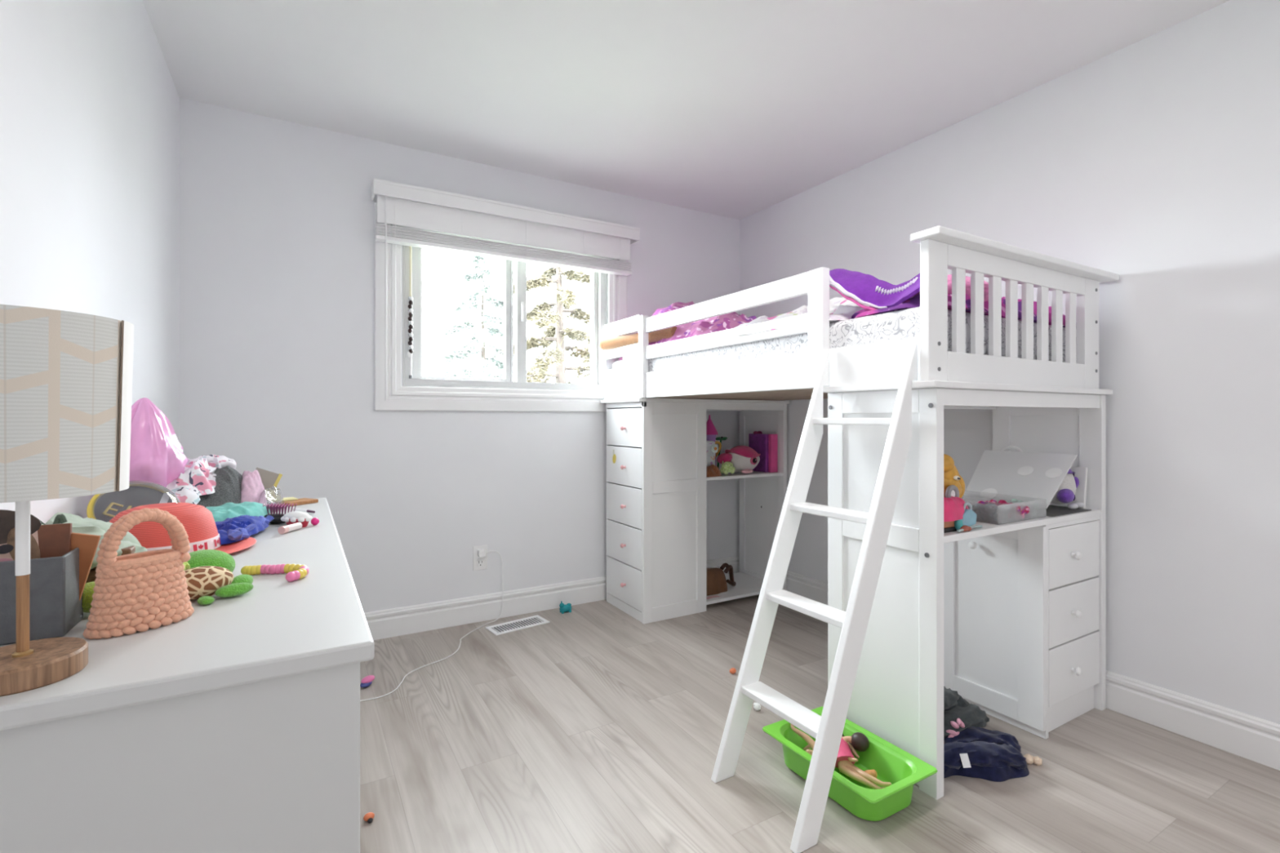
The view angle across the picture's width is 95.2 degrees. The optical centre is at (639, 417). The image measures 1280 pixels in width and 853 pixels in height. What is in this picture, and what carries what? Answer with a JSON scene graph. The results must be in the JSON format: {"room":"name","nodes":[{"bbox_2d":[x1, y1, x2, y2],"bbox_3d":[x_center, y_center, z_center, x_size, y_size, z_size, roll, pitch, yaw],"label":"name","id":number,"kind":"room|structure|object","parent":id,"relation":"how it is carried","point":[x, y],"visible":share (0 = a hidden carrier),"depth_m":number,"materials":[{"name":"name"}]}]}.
{"room":"bedroom","nodes":[
{"label":"bedroom","id":0,"kind":"room"},
{"bbox_2d":[0,0,179,523],"bbox_3d":[-0.911,-0.137,0.570,0.120,2.440,4.350,0,0,-30],"label":"wall","id":1,"kind":"structure","parent":0,"point":[90,99],"depth_m":1.43,"materials":[{"name":"paint"}]},
{"bbox_2d":[179,97,740,613],"bbox_3d":[-0.678,-0.137,3.326,3.296,2.440,0.180,0,0,-30],"label":"wall","id":2,"kind":"structure","parent":0,"point":[277,216],"depth_m":2.83,"materials":[{"name":"paint"}]},
{"bbox_2d":[472,544,487,570],"bbox_3d":[-0.851,0.746,3.116,0.076,0.130,0.009,0,0,-30],"label":"electrical outlet","id":3,"kind":"object","parent":2,"relation":"attached to","point":[478,563],"visible":0.94,"depth_m":3.11,"materials":[{"name":"white paint"}]},
{"bbox_2d":[477,559,483,566],"bbox_3d":[-0.850,0.773,3.114,0.034,0.038,0.003,0,0,-30],"label":"socket","id":4,"kind":"object","parent":3,"relation":"attached to","point":[480,562],"depth_m":3.11,"materials":[{"name":"white paint"}]},
{"bbox_2d":[477,549,485,557],"bbox_3d":[-0.839,0.719,3.100,0.034,0.036,0.030,0,0,-30],"label":"charger","id":5,"kind":"object","parent":3,"relation":"attached to","point":[481,553],"visible":1,"depth_m":3.09,"materials":[{"name":"white plastic"}]},
{"bbox_2d":[374,202,626,412],"bbox_3d":[-0.730,-0.541,3.277,1.403,1.012,0.194,0,0,-30],"label":"window","id":6,"kind":"structure","parent":2,"relation":"in","point":[598,281],"depth_m":3.11,"materials":[{"name":"plastic"}]},
{"bbox_2d":[406,246,413,378],"bbox_3d":[-1.161,-0.573,2.952,0.030,0.749,0.019,0,0,-42],"label":"pull cord","id":7,"kind":"object","parent":6,"relation":"hanging from","point":[410,298],"visible":1,"depth_m":2.95,"materials":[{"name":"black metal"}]},
{"bbox_2d":[371,178,639,400],"bbox_3d":[-0.656,-0.607,3.172,1.456,1.049,0.107,0,0,-30],"label":"window blind","id":8,"kind":"object","parent":6,"relation":"attached to","point":[397,203],"visible":1,"depth_m":3.08,"materials":[{"name":"white fabric"}]},
{"bbox_2d":[364,555,739,639],"bbox_3d":[-0.628,1.014,3.241,3.056,0.137,0.018,0,0,-30],"label":"baseboard","id":9,"kind":"structure","parent":2,"relation":"attached to","point":[398,621],"depth_m":3.12,"materials":[{"name":"white wood"}]},
{"bbox_2d":[142,0,1230,220],"bbox_3d":[0.446,-1.387,1.395,3.296,0.060,4.650,0,0,-30],"label":"ceiling","id":10,"kind":"structure","parent":0,"point":[737,109],"depth_m":2.30,"materials":[{"name":"paint"}]},
{"bbox_2d":[360,594,1279,852],"bbox_3d":[0.446,1.113,1.395,3.296,0.060,4.650,0,0,-30],"label":"floor","id":11,"kind":"structure","parent":0,"point":[595,727],"depth_m":1.83,"materials":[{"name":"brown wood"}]},
{"bbox_2d":[0,497,374,852],"bbox_3d":[-0.942,0.683,1.279,0.533,0.800,1.542,0,0,-30],"label":"dresser","id":12,"kind":"object","parent":11,"relation":"on","point":[233,725],"visible":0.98,"depth_m":0.68,"materials":[{"name":"wood"}]},
{"bbox_2d":[0,547,83,645],"bbox_3d":[-0.835,0.231,0.747,0.166,0.104,0.080,0,0,-30],"label":"bin","id":13,"kind":"object","parent":12,"relation":"on","point":[55,607],"visible":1,"depth_m":0.75,"materials":[{"name":"fabric"}]},
{"bbox_2d":[0,509,72,561],"bbox_3d":[-0.848,0.198,0.757,0.161,0.160,0.022,0,0,-30],"label":"box","id":14,"kind":"object","parent":13,"relation":"in","point":[50,540],"visible":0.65,"depth_m":0.78,"materials":[{"name":"brown cardboard"}]},
{"bbox_2d":[71,532,100,600],"bbox_3d":[-0.794,0.216,0.799,0.086,0.128,0.006,0,0,-30],"label":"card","id":15,"kind":"object","parent":13,"relation":"in","point":[87,544],"visible":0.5,"depth_m":0.81,"materials":[{"name":"paper"}]},
{"bbox_2d":[0,304,133,696],"bbox_3d":[-0.672,0.086,0.639,0.180,0.393,0.177,0,0,-30],"label":"table lamp","id":16,"kind":"object","parent":12,"relation":"on","point":[66,376],"visible":1,"depth_m":0.61,"materials":[{"name":"white fabric"}]},
{"bbox_2d":[30,512,147,569],"bbox_3d":[-0.936,0.210,0.952,0.220,0.144,0.342,0,0,-30],"label":"hoodie","id":17,"kind":"object","parent":12,"relation":"on","point":[80,525],"visible":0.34,"depth_m":0.92,"materials":[{"name":"fabric"}]},
{"bbox_2d":[41,523,105,540],"bbox_3d":[-0.877,0.181,0.860,0.073,0.050,0.142,0,0,35],"label":"hood","id":18,"kind":"object","parent":17,"relation":"attached to","point":[90,529],"depth_m":0.90,"materials":[{"name":"fabric"}]},
{"bbox_2d":[85,545,135,582],"bbox_3d":[-0.823,0.242,0.905,0.060,0.079,0.030,0,0,-30],"label":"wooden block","id":19,"kind":"object","parent":12,"relation":"on","point":[91,577],"visible":0.1,"depth_m":0.89,"materials":[{"name":"brown wood"}]},
{"bbox_2d":[86,480,180,522],"bbox_3d":[-1.168,0.216,1.360,0.167,0.137,0.145,0,0,-30],"label":"cap","id":20,"kind":"object","parent":12,"relation":"on","point":[104,507],"visible":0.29,"depth_m":1.37,"materials":[{"name":"grey fabric"}]},
{"bbox_2d":[82,561,190,613],"bbox_3d":[-0.759,0.246,0.877,0.069,0.066,0.135,0,0,41],"label":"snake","id":21,"kind":"object","parent":12,"relation":"on","point":[88,592],"visible":0.09,"depth_m":0.82},
{"bbox_2d":[82,507,194,639],"bbox_3d":[-0.679,0.203,0.797,0.072,0.160,0.119,0,0,31],"label":"bag","id":22,"kind":"object","parent":12,"relation":"on","point":[142,591],"visible":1,"depth_m":0.78,"materials":[{"name":"orange wicker"}]},
{"bbox_2d":[128,397,189,487],"bbox_3d":[-1.307,0.115,1.543,0.188,0.336,0.206,0,0,-30],"label":"bag","id":23,"kind":"object","parent":12,"relation":"on","point":[157,455],"visible":0.44,"depth_m":1.51,"materials":[{"name":"pink plastic"}]},
{"bbox_2d":[109,502,256,554],"bbox_3d":[-0.993,0.231,1.217,0.326,0.101,0.326,0,0,-30],"label":"straw hat","id":24,"kind":"object","parent":12,"relation":"on","point":[198,522],"visible":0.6,"depth_m":1.19,"materials":[{"name":"red wicker"}]},
{"bbox_2d":[193,542,208,551],"bbox_3d":[-0.898,0.265,1.195,0.003,0.015,0.030,0,0,13],"label":"print","id":25,"kind":"object","parent":24,"relation":"on","point":[197,546],"depth_m":1.19},
{"bbox_2d":[213,537,220,546],"bbox_3d":[-0.900,0.265,1.246,0.003,0.015,0.030,0,0,-17],"label":"print","id":26,"kind":"object","parent":24,"relation":"on","point":[216,540],"depth_m":1.24},
{"bbox_2d":[184,549,253,604],"bbox_3d":[-0.705,0.257,0.960,0.124,0.060,0.198,0,0,-30],"label":"turtle","id":27,"kind":"object","parent":12,"relation":"on","point":[210,573],"visible":0.88,"depth_m":0.92},
{"bbox_2d":[196,465,242,507],"bbox_3d":[-1.232,0.211,1.694,0.181,0.142,0.331,0,0,-30],"label":"sweater","id":28,"kind":"object","parent":12,"relation":"on","point":[228,488],"visible":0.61,"depth_m":1.65,"materials":[{"name":"grey fabric"}]},
{"bbox_2d":[166,454,236,504],"bbox_3d":[-1.250,0.174,1.653,0.170,0.128,0.418,0,0,-30],"label":"printed pyjamas","id":29,"kind":"object","parent":28,"relation":"on","point":[197,479],"visible":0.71,"depth_m":1.57,"materials":[{"name":"fabric"}]},
{"bbox_2d":[214,515,274,544],"bbox_3d":[-0.975,0.254,1.369,0.147,0.041,0.298,0,0,-17],"label":"blue swimsuit","id":30,"kind":"object","parent":12,"relation":"on","point":[238,528],"visible":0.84,"depth_m":1.35,"materials":[{"name":"blue fabric"}]},
{"bbox_2d":[205,501,270,521],"bbox_3d":[-1.039,0.237,1.464,0.186,0.040,0.260,0,0,-30],"label":"shirt","id":31,"kind":"object","parent":30,"relation":"on","point":[230,509],"visible":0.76,"depth_m":1.46,"materials":[{"name":"teal fabric"}]},
{"bbox_2d":[240,470,266,506],"bbox_3d":[-1.178,0.220,1.775,0.077,0.124,0.199,0,0,-30],"label":"blouse","id":32,"kind":"object","parent":12,"relation":"on","point":[252,486],"visible":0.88,"depth_m":1.73,"materials":[{"name":"pink fabric"}]},
{"bbox_2d":[255,467,282,488],"bbox_3d":[-1.236,0.229,1.909,0.023,0.136,0.119,0,0,39],"label":"card","id":33,"kind":"object","parent":12,"relation":"on","point":[268,479],"visible":0.36,"depth_m":1.92,"materials":[{"name":"beige paper"}]},
{"bbox_2d":[257,485,284,513],"bbox_3d":[-1.144,0.246,1.813,0.065,0.071,0.255,0,0,-23],"label":"clear bag","id":34,"kind":"object","parent":12,"relation":"on","point":[273,492],"visible":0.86,"depth_m":1.88,"materials":[{"name":"plastic"}]},
{"bbox_2d":[240,564,309,582],"bbox_3d":[-0.647,0.275,1.050,0.130,0.017,0.058,0,0,21],"label":"bracelet","id":35,"kind":"object","parent":12,"relation":"on","point":[295,571],"visible":0.99,"depth_m":1.05,"materials":[{"name":"plastic"}]},
{"bbox_2d":[262,502,297,524],"bbox_3d":[-0.967,0.258,1.567,0.101,0.050,0.056,0,0,10],"label":"brush","id":36,"kind":"object","parent":12,"relation":"on","point":[277,520],"visible":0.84,"depth_m":1.56,"materials":[{"name":"purple plastic"}]},
{"bbox_2d":[277,522,302,534],"bbox_3d":[-0.867,0.274,1.451,0.019,0.019,0.064,0,0,5],"label":"lip balm","id":37,"kind":"object","parent":12,"relation":"on","point":[284,529],"visible":1,"depth_m":1.44,"materials":[{"name":"pink plastic"}]},
{"bbox_2d":[280,511,312,527],"bbox_3d":[-0.893,0.264,1.521,0.083,0.039,0.053,0,0,15],"label":"cupcake","id":38,"kind":"object","parent":12,"relation":"on","point":[291,517],"visible":0.97,"depth_m":1.50,"materials":[{"name":"white plastic"}]},
{"bbox_2d":[275,497,318,506],"bbox_3d":[-1.125,0.277,1.921,0.070,0.012,0.100,0,0,25],"label":"comb","id":39,"kind":"object","parent":12,"relation":"on","point":[303,500],"visible":0.81,"depth_m":1.91,"materials":[{"name":"orange wood"}]},
{"bbox_2d":[269,497,297,502],"bbox_3d":[-1.169,0.268,1.918,0.060,0.004,0.070,0,0,45],"label":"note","id":40,"kind":"object","parent":39,"relation":"on","point":[286,499],"visible":0.86,"depth_m":1.91,"materials":[{"name":"paper"}]},
{"bbox_2d":[292,506,315,512],"bbox_3d":[-1.005,0.277,1.748,0.113,0.010,0.010,0,0,32],"label":"tube","id":41,"kind":"object","parent":12,"relation":"on","point":[304,510],"visible":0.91,"depth_m":1.74,"materials":[{"name":"plastic"}]},
{"bbox_2d":[311,517,319,524],"bbox_3d":[-0.856,0.273,1.540,0.020,0.020,0.020,0,0,-30],"label":"bead","id":42,"kind":"object","parent":12,"relation":"on","point":[314,521],"visible":1,"depth_m":1.53},
{"bbox_2d":[360,675,374,687],"bbox_3d":[-1.102,1.065,2.363,0.040,0.036,0.067,0,0,14],"label":"toy","id":43,"kind":"object","parent":11,"relation":"on","point":[366,682],"visible":1,"depth_m":2.35,"materials":[{"name":"pink plastic"}]},
{"bbox_2d":[363,812,374,822],"bbox_3d":[-0.729,1.073,1.571,0.026,0.020,0.026,0,0,-3],"label":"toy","id":44,"kind":"object","parent":11,"relation":"on","point":[369,816],"visible":1,"depth_m":1.56,"materials":[{"name":"plastic"}]},
{"bbox_2d":[360,551,502,701],"bbox_3d":[-0.909,0.896,2.674,0.126,0.375,1.025,0,0,20],"label":"charging cable","id":45,"kind":"object","parent":11,"relation":"on","point":[488,551],"visible":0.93,"depth_m":2.69,"materials":[{"name":"white plastic"}]},
{"bbox_2d":[484,614,550,635],"bbox_3d":[-0.636,1.080,3.050,0.304,0.006,0.136,0,0,-38],"label":"floor vent","id":46,"kind":"object","parent":11,"relation":"in","point":[535,620],"visible":1,"depth_m":3.04,"materials":[{"name":"white metal"}]},
{"bbox_2d":[559,600,571,613],"bbox_3d":[-0.415,1.050,3.260,0.072,0.066,0.044,0,0,-30],"label":"toy","id":47,"kind":"object","parent":11,"relation":"on","point":[563,608],"visible":1,"depth_m":3.24,"materials":[{"name":"plastic"}]},
{"bbox_2d":[605,401,706,623],"bbox_3d":[0.073,0.499,3.353,0.439,1.168,0.440,0,0,-30],"label":"dresser","id":48,"kind":"object","parent":11,"relation":"on","point":[656,483],"visible":1,"depth_m":3.19,"materials":[{"name":"white paint"}]},
{"bbox_2d":[612,449,616,463],"bbox_3d":[-0.147,0.223,3.349,0.002,0.079,0.043,0,0,-30],"label":"sticker","id":49,"kind":"object","parent":48,"relation":"attached to","point":[614,459],"visible":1,"depth_m":3.35,"materials":[{"name":"yellow paper"}]},
{"bbox_2d":[729,667,736,674],"bbox_3d":[0.393,1.071,2.474,0.032,0.024,0.024,0,0,-30],"label":"ball","id":50,"kind":"object","parent":11,"relation":"on","point":[732,670],"visible":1,"depth_m":2.47,"materials":[{"name":"plastic"}]},
{"bbox_2d":[706,402,786,604],"bbox_3d":[0.531,0.499,3.625,0.622,1.168,0.420,0,0,-30],"label":"bookcase","id":51,"kind":"object","parent":11,"relation":"on","point":[762,494],"visible":0.66,"depth_m":3.73,"materials":[{"name":"white paint"}]},
{"bbox_2d":[706,595,719,599],"bbox_3d":[0.417,1.033,3.368,0.090,0.006,0.030,0,0,-30],"label":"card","id":52,"kind":"object","parent":51,"relation":"on","point":[713,596],"visible":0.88,"depth_m":3.36,"materials":[{"name":"paper"}]},
{"bbox_2d":[706,414,721,466],"bbox_3d":[0.398,0.159,3.489,0.217,0.353,0.145,0,0,-30],"label":"castle","id":53,"kind":"object","parent":51,"relation":"on","point":[713,450],"visible":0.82,"depth_m":3.48,"materials":[{"name":"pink plastic"}]},
{"bbox_2d":[706,464,721,476],"bbox_3d":[0.407,0.303,3.376,0.136,0.068,0.092,0,0,-30],"label":"plush toy","id":54,"kind":"object","parent":51,"relation":"on","point":[713,470],"visible":0.87,"depth_m":3.35,"materials":[{"name":"brown fabric"}]},
{"bbox_2d":[706,563,736,595],"bbox_3d":[0.430,0.964,3.553,0.348,0.146,0.229,0,0,-30],"label":"bag","id":55,"kind":"object","parent":51,"relation":"on","point":[717,582],"visible":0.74,"depth_m":3.48,"materials":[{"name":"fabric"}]},
{"bbox_2d":[715,436,727,467],"bbox_3d":[0.513,0.228,3.702,0.085,0.218,0.080,0,0,-30],"label":"toy","id":56,"kind":"object","parent":51,"relation":"on","point":[721,438],"visible":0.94,"depth_m":3.69,"materials":[{"name":"plastic"}]},
{"bbox_2d":[720,461,735,474],"bbox_3d":[0.514,0.292,3.416,0.101,0.073,0.068,0,0,-30],"label":"toy","id":57,"kind":"object","parent":51,"relation":"on","point":[727,467],"visible":1,"depth_m":3.39,"materials":[{"name":"green fabric"}]},
{"bbox_2d":[716,445,760,473],"bbox_3d":[0.612,0.251,3.522,0.309,0.166,0.193,0,0,-30],"label":"fish","id":58,"kind":"object","parent":51,"relation":"on","point":[744,459],"visible":0.96,"depth_m":3.47},
{"bbox_2d":[748,431,777,472],"bbox_3d":[0.774,0.211,3.682,0.076,0.252,0.185,0,0,-30],"label":"box","id":59,"kind":"object","parent":51,"relation":"on","point":[766,445],"visible":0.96,"depth_m":3.62,"materials":[{"name":"purple cardboard"}]},
{"bbox_2d":[753,702,760,711],"bbox_3d":[0.433,1.071,2.166,0.028,0.024,0.028,0,0,-30],"label":"ball","id":60,"kind":"object","parent":11,"relation":"on","point":[757,706],"visible":0.99,"depth_m":2.16,"materials":[{"name":"paint"}]},
{"bbox_2d":[711,339,917,852],"bbox_3d":[0.508,0.428,1.720,0.482,1.310,0.350,0,0,-30],"label":"ladder","id":61,"kind":"object","parent":11,"relation":"on","point":[827,729],"visible":1,"depth_m":1.66,"materials":[{"name":"white paint"}]},
{"bbox_2d":[762,706,937,821],"bbox_3d":[0.609,1.032,1.744,0.280,0.100,0.420,0,0,-30],"label":"tub","id":62,"kind":"object","parent":11,"relation":"on","point":[892,764],"visible":0.75,"depth_m":1.70,"materials":[{"name":"plastic"}]},
{"bbox_2d":[791,724,844,768],"bbox_3d":[0.575,1.016,1.822,0.173,0.092,0.154,0,0,-7],"label":"doll","id":63,"kind":"object","parent":62,"relation":"in","point":[809,740],"visible":0.3,"depth_m":1.83},
{"bbox_2d":[835,732,891,789],"bbox_3d":[0.661,1.019,1.750,0.131,0.100,0.215,0,0,-30],"label":"doll","id":64,"kind":"object","parent":62,"relation":"in","point":[845,761],"visible":0.88,"depth_m":1.75},
{"bbox_2d":[864,768,877,777],"bbox_3d":[0.684,1.059,1.734,0.037,0.026,0.027,0,0,-10],"label":"toy","id":65,"kind":"object","parent":62,"relation":"in","point":[873,772],"visible":0.52,"depth_m":1.73,"materials":[{"name":"plastic"}]},
{"bbox_2d":[943,685,989,740],"bbox_3d":[1.018,1.003,2.003,0.417,0.172,0.273,0,0,-30],"label":"sweatshirt","id":66,"kind":"object","parent":11,"relation":"on","point":[959,714],"visible":0.37,"depth_m":1.92,"materials":[{"name":"grey fabric"}]},
{"bbox_2d":[946,718,964,737],"bbox_3d":[1.010,0.992,1.865,0.086,0.053,0.038,0,0,-30],"label":"print","id":67,"kind":"object","parent":66,"relation":"attached to","point":[953,726],"depth_m":1.86},
{"bbox_2d":[827,387,1106,799],"bbox_3d":[1.192,0.499,2.076,1.036,1.167,0.419,0,0,-30],"label":"desk","id":68,"kind":"object","parent":11,"relation":"on","point":[1010,618],"visible":0.94,"depth_m":1.98,"materials":[{"name":"white paint"}]},
{"bbox_2d":[600,226,1119,404],"bbox_3d":[0.755,-0.315,2.797,1.091,0.460,2.133,0,0,-30],"label":"bed","id":69,"kind":"object","parent":68,"relation":"on","point":[874,366],"visible":0.97,"depth_m":2.02,"materials":[{"name":"white paint"}]},
{"bbox_2d":[598,326,676,350],"bbox_3d":[-0.023,-0.430,3.209,0.582,0.078,0.071,0,0,44],"label":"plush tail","id":70,"kind":"object","parent":69,"relation":"on","point":[628,340],"visible":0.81,"depth_m":3.20,"materials":[{"name":"fabric"}]},
{"bbox_2d":[612,306,1076,372],"bbox_3d":[0.754,-0.230,2.828,0.978,0.210,2.022,0,0,-30],"label":"mattress","id":71,"kind":"object","parent":69,"relation":"on","point":[905,323],"visible":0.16,"depth_m":2.00,"materials":[{"name":"white fabric"}]},
{"bbox_2d":[618,301,756,360],"bbox_3d":[0.521,-0.497,3.228,1.001,0.325,1.153,0,0,-30],"label":"quilt","id":72,"kind":"object","parent":71,"relation":"on","point":[731,320],"visible":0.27,"depth_m":2.90,"materials":[{"name":"pink fabric"}]},
{"bbox_2d":[729,297,869,337],"bbox_3d":[0.893,-0.420,2.560,1.037,0.171,0.794,0,0,-30],"label":"sheet","id":73,"kind":"object","parent":71,"relation":"on","point":[841,308],"visible":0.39,"depth_m":2.28,"materials":[{"name":"white fabric"}]},
{"bbox_2d":[829,268,1076,328],"bbox_3d":[1.173,-0.439,2.133,1.010,0.211,0.469,0,0,-30],"label":"blanket","id":74,"kind":"object","parent":71,"relation":"on","point":[882,296],"visible":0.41,"depth_m":1.94,"materials":[{"name":"fabric"}]},
{"bbox_2d":[911,274,988,301],"bbox_3d":[1.048,-0.417,1.994,0.400,0.111,0.260,0,0,-30],"label":"pillow","id":75,"kind":"object","parent":74,"relation":"on","point":[949,277],"visible":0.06,"depth_m":1.87,"materials":[{"name":"fabric"}]},
{"bbox_2d":[943,526,956,533],"bbox_3d":[0.903,0.335,1.796,0.150,0.012,0.115,0,0,-30],"label":"tray","id":76,"kind":"object","parent":68,"relation":"on","point":[953,528],"visible":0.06,"depth_m":1.74,"materials":[{"name":"plastic"}]},
{"bbox_2d":[943,520,954,528],"bbox_3d":[0.888,0.317,1.762,0.110,0.024,0.060,0,0,-30],"label":"block","id":77,"kind":"object","parent":76,"relation":"on","point":[946,524],"visible":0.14,"depth_m":1.75,"materials":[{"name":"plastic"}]},
{"bbox_2d":[943,496,968,521],"bbox_3d":[0.917,0.271,1.812,0.232,0.066,0.163,0,0,-30],"label":"skirt","id":78,"kind":"object","parent":68,"relation":"on","point":[953,509],"visible":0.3,"depth_m":1.74,"materials":[{"name":"pink fabric"}]},
{"bbox_2d":[943,453,964,497],"bbox_3d":[0.967,0.193,1.857,0.171,0.164,0.115,0,0,-30],"label":"plush toy","id":79,"kind":"object","parent":78,"relation":"on","point":[953,483],"visible":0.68,"depth_m":1.81,"materials":[{"name":"orange fabric"}]},
{"bbox_2d":[954,502,976,529],"bbox_3d":[0.989,0.300,1.779,0.098,0.083,0.028,0,0,-30],"label":"handbag","id":80,"kind":"object","parent":68,"relation":"on","point":[969,516],"visible":0.77,"depth_m":1.77,"materials":[{"name":"teal plastic"}]},
{"bbox_2d":[960,524,971,531],"bbox_3d":[0.976,0.332,1.755,0.048,0.018,0.021,0,0,-30],"label":"shoe","id":81,"kind":"object","parent":68,"relation":"on","point":[966,528],"visible":0.99,"depth_m":1.75,"materials":[{"name":"plastic"}]},
{"bbox_2d":[956,524,982,532],"bbox_3d":[1.000,0.334,1.770,0.152,0.013,0.010,0,0,-36],"label":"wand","id":82,"kind":"object","parent":68,"relation":"on","point":[974,526],"visible":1,"depth_m":1.77,"materials":[{"name":"plastic"}]},
{"bbox_2d":[961,450,1077,524],"bbox_3d":[1.279,0.237,2.131,0.516,0.208,0.330,0,0,-30],"label":"case","id":83,"kind":"object","parent":68,"relation":"on","point":[1034,478],"visible":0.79,"depth_m":2.17,"materials":[{"name":"plastic"}]},
{"bbox_2d":[971,502,997,521],"bbox_3d":[1.149,0.311,1.938,0.093,0.055,0.121,0,0,-30],"label":"box","id":84,"kind":"object","parent":83,"relation":"in","point":[989,511],"visible":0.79,"depth_m":1.91,"materials":[{"name":"plastic"}]},
{"bbox_2d":[976,499,1029,518],"bbox_3d":[1.231,0.312,1.984,0.116,0.057,0.138,0,0,-30],"label":"beads","id":85,"kind":"object","parent":83,"relation":"in","point":[1024,510],"visible":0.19,"depth_m":1.98},
{"bbox_2d":[961,489,1046,524],"bbox_3d":[1.194,0.310,2.060,0.298,0.062,0.292,0,0,-30],"label":"tray","id":86,"kind":"object","parent":83,"relation":"on","point":[1006,513],"depth_m":1.96,"materials":[{"name":"plastic"}]},
{"bbox_2d":[1001,445,1023,452],"bbox_3d":[1.504,0.227,2.363,0.020,0.228,0.106,0,0,-30],"label":"loop","id":87,"kind":"object","parent":83,"relation":"attached to","point":[1009,447],"visible":0.23,"depth_m":2.36,"materials":[{"name":"white paint"}]},
{"bbox_2d":[1005,498,1025,502],"bbox_3d":[1.322,0.313,2.040,0.093,0.055,0.114,0,0,-30],"label":"beads","id":88,"kind":"object","parent":83,"relation":"in","point":[1013,500],"visible":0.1,"depth_m":2.06},
{"bbox_2d":[1044,504,1091,516],"bbox_3d":[1.498,0.340,2.143,0.283,0.003,0.154,0,0,-30],"label":"mat","id":89,"kind":"object","parent":68,"relation":"on","point":[1051,510],"visible":0.47,"depth_m":2.13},
{"bbox_2d":[1050,468,1084,509],"bbox_3d":[1.582,0.252,2.201,0.124,0.169,0.137,0,0,-17],"label":"owl","id":90,"kind":"object","parent":89,"relation":"on","point":[1066,491],"visible":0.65,"depth_m":2.16,"materials":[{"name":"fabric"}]},
{"bbox_2d":[1049,466,1088,508],"bbox_3d":[1.624,0.263,2.260,0.035,0.153,0.170,0,0,-30],"label":"book","id":91,"kind":"object","parent":68,"relation":"on","point":[1080,495],"visible":0.36,"depth_m":2.19,"materials":[{"name":"paper"}]},
{"bbox_2d":[943,726,1029,782],"bbox_3d":[1.056,1.037,1.812,0.367,0.091,0.194,0,0,-30],"label":"clothing","id":92,"kind":"object","parent":11,"relation":"on","point":[980,753],"visible":0.98,"depth_m":1.77,"materials":[{"name":"fabric"}]},
{"bbox_2d":[1023,753,1042,765],"bbox_3d":[1.227,1.069,1.831,0.055,0.029,0.034,0,0,3],"label":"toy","id":93,"kind":"object","parent":11,"relation":"on","point":[1030,759],"visible":0.94,"depth_m":1.82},
{"bbox_2d":[740,0,1279,724],"bbox_3d":[1.834,-0.137,2.167,0.120,2.440,4.350,0,0,-30],"label":"wall","id":94,"kind":"structure","parent":0,"point":[1153,162],"depth_m":2.06,"materials":[{"name":"paint"}]},
{"bbox_2d":[786,570,1279,770],"bbox_3d":[1.774,1.014,2.133,0.018,0.137,4.350,0,0,-30],"label":"baseboard","id":95,"kind":"structure","parent":94,"relation":"attached to","point":[1252,738],"depth_m":1.98,"materials":[{"name":"white wood"}]},
{"label":"outside","id":96,"kind":"structure","parent":0,"visible":0},
{"bbox_3d":[-11.211,3.433,23.357,55.000,0.100,44.600,0,0,-30],"label":"ground","id":97,"kind":"structure","parent":96,"visible":0},
{"bbox_2d":[430,254,515,381],"bbox_3d":[-5.329,-1.266,20.527,6.112,9.302,4.622,0,0,-30],"label":"conifer tree","id":98,"kind":"object","parent":97,"relation":"on","point":[477,338],"visible":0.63,"depth_m":20.41,"materials":[{"name":"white plant"}]},
{"bbox_2d":[497,266,590,383],"bbox_3d":[-1.390,0.284,8.195,4.035,6.203,3.389,0,0,-3],"label":"conifer tree","id":99,"kind":"object","parent":97,"relation":"on","point":[544,315],"visible":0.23,"depth_m":8.17,"materials":[{"name":"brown plant"}]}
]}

